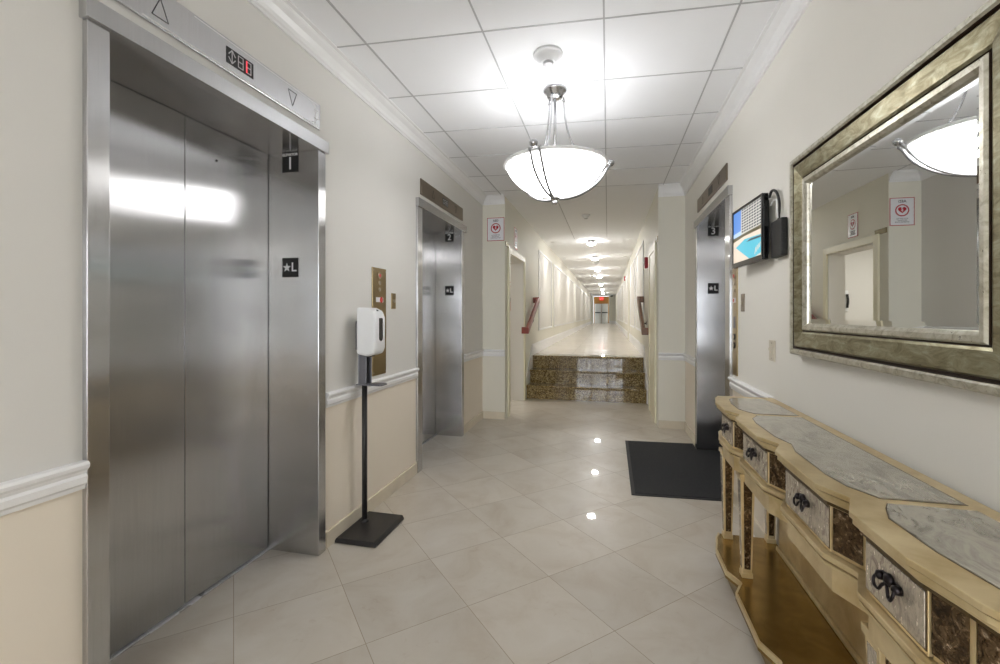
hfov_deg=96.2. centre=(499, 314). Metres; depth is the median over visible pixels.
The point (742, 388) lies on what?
trim
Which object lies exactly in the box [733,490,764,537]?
baseboard
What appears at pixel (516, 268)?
door
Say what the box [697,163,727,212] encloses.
indicator
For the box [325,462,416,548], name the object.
baseboard
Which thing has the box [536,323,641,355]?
floor
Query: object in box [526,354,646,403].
staircase
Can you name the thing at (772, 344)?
switch plate
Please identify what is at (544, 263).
trim
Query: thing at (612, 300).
wall
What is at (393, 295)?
switch plate
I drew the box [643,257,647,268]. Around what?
fire alarm
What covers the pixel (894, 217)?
mirror glass
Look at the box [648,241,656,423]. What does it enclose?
door
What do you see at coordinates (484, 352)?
trim
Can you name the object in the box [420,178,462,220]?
indicator
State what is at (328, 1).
grid
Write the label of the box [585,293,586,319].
trim
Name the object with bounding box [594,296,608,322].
wall
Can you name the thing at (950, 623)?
panel
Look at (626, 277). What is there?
trim
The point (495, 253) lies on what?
wall
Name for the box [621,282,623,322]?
trim
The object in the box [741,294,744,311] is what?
switch plate
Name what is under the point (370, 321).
dispenser
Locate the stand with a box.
[335,307,403,547]
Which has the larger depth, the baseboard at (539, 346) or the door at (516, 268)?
the baseboard at (539, 346)
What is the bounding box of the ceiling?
[290,0,778,294]
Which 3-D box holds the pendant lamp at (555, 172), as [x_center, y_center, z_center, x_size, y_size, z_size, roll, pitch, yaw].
[0.381,-1.116,2.970,0.732,0.768,0.738,0,0,14]
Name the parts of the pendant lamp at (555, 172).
rod, rod, stem, lamp shade, rod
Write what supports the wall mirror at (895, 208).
attached to the wall at (839, 54)
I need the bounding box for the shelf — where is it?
[716,534,856,663]
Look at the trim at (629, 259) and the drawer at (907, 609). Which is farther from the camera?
the trim at (629, 259)
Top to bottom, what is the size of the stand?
1.373 m
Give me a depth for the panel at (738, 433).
2.06 m
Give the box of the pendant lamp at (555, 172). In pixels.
[503,84,614,204]
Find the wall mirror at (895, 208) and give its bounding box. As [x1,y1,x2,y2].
[790,0,999,396]
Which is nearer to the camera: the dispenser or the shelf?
the shelf
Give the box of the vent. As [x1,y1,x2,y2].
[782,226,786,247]
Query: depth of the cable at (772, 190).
2.31 m
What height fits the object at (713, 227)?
2.260 m
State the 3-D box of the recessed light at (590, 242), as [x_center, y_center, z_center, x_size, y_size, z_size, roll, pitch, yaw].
[1.853,-1.451,9.119,0.176,0.098,0.176,0,0,14]
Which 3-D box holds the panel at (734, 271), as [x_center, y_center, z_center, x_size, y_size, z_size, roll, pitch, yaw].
[1.643,0.051,3.146,0.016,0.747,0.115,0,0,14]
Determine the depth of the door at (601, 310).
35.56 m
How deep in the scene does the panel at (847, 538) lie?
1.14 m
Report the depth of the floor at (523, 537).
2.26 m
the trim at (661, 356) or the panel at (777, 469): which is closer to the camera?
the panel at (777, 469)
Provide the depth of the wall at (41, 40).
1.36 m
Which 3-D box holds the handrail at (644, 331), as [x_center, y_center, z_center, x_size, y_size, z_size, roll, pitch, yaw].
[2.197,-0.005,6.918,0.114,0.590,1.150,0,0,14]
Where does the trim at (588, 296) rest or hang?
attached to the wall at (495, 253)
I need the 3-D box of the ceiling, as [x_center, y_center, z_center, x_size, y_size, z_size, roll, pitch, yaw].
[3.449,-1.575,15.832,3.435,0.150,41.400,0,0,14]
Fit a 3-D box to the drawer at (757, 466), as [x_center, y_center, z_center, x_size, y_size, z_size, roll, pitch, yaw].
[1.009,0.559,1.781,0.004,0.104,0.290,0,0,14]
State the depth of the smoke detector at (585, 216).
6.73 m
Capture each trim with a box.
[0,460,89,516]
[247,0,504,204]
[325,368,418,407]
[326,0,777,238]
[464,349,504,361]
[538,250,551,329]
[554,264,573,326]
[575,284,579,321]
[581,289,583,320]
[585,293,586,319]
[588,296,589,318]
[617,292,618,319]
[619,288,620,320]
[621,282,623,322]
[624,274,627,324]
[628,259,629,339]
[630,259,634,327]
[636,241,643,330]
[658,0,811,196]
[658,353,694,366]
[728,376,773,397]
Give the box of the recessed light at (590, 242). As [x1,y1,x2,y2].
[587,240,594,245]
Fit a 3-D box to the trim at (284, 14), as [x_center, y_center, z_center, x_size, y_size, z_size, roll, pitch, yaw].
[-1.219,-1.451,0.988,0.297,0.102,9.750,0,0,14]
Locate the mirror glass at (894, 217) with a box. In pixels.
[809,76,978,329]
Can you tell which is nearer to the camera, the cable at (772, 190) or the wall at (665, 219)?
the cable at (772, 190)
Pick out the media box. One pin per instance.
(779, 228)
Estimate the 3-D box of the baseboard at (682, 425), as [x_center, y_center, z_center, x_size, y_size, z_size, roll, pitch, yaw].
[1.917,1.284,4.883,0.295,0.092,0.708,0,0,14]
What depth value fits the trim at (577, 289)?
19.19 m
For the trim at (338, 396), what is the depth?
2.98 m
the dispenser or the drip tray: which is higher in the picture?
the dispenser
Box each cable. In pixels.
[768,189,780,218]
[770,199,778,217]
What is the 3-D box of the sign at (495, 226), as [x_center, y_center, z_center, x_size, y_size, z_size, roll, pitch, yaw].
[-0.055,-1.085,5.717,0.225,0.295,0.007,0,0,14]
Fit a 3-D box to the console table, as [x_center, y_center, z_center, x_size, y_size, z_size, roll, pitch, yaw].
[1.083,0.887,1.520,0.331,0.886,1.890,0,0,14]
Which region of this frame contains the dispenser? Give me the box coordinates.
[357,307,384,356]
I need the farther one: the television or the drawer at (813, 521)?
the television
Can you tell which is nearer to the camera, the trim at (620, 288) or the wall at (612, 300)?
the trim at (620, 288)
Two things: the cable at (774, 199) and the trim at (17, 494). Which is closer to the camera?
the trim at (17, 494)
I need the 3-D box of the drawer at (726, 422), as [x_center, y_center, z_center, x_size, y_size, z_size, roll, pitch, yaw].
[1.107,0.559,2.188,0.004,0.104,0.192,0,0,14]
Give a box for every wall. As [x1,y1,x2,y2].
[0,0,482,663]
[483,197,590,418]
[591,295,615,322]
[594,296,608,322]
[616,189,684,425]
[685,0,999,545]
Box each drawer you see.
[722,415,731,444]
[743,433,766,481]
[786,470,828,546]
[866,541,924,647]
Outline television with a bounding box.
[732,193,768,268]
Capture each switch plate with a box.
[391,293,395,308]
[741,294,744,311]
[768,340,775,361]
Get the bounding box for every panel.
[372,267,385,375]
[732,269,737,375]
[734,423,742,449]
[770,453,785,490]
[833,508,862,565]
[932,594,969,663]
[978,624,999,663]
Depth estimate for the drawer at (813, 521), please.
1.29 m
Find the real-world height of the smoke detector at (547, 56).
0.062 m
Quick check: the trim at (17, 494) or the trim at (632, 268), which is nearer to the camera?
the trim at (17, 494)
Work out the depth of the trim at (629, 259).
12.25 m
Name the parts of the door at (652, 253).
panel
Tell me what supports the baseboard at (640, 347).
attached to the wall at (665, 219)
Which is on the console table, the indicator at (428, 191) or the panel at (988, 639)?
the panel at (988, 639)
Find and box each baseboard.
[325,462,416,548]
[464,411,504,433]
[526,321,591,397]
[615,321,647,403]
[658,420,694,444]
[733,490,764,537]
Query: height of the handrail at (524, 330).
0.590 m
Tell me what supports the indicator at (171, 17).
attached to the wall at (41, 40)
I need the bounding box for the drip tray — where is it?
[356,382,386,385]
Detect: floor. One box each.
[110,398,764,663]
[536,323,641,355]
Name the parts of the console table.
drawer pull, leg, drawer, leg, drawer pull, drawer, leg, cant frame, drawer pull, drawer, moulding, panel, moulding, cant frame, leg, drawer pull, drawer, cant frame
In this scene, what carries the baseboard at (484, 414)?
attached to the wall at (41, 40)
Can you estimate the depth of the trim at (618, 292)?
24.57 m
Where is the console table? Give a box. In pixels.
[715,396,999,663]
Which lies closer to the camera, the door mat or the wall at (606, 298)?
the door mat
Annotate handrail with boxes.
[521,297,539,333]
[637,296,647,334]
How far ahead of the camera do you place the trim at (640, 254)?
8.36 m
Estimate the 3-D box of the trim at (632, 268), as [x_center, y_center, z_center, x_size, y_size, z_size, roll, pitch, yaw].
[3.170,-0.460,10.757,0.016,1.520,2.000,0,0,14]
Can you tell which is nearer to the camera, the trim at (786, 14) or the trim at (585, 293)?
the trim at (786, 14)
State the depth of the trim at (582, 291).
22.96 m
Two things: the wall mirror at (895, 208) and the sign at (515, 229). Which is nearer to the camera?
the wall mirror at (895, 208)
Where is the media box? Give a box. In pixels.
[771,217,787,258]
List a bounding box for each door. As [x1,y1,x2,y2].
[508,246,525,416]
[595,304,607,322]
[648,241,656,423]
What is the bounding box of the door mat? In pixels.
[625,440,721,500]
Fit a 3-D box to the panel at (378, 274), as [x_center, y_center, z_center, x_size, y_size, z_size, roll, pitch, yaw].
[-0.844,0.049,3.148,0.016,0.747,0.193,0,0,14]
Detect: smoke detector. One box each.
[533,45,562,66]
[582,214,589,218]
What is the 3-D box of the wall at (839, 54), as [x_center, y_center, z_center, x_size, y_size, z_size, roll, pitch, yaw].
[1.125,-0.085,0.424,0.250,2.830,9.750,0,0,14]
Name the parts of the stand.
plate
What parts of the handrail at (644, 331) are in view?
rail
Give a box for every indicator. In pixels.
[114,0,319,129]
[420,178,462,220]
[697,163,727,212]
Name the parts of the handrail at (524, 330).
rail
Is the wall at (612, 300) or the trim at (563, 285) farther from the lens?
the wall at (612, 300)
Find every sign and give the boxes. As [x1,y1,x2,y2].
[487,217,503,240]
[514,227,516,248]

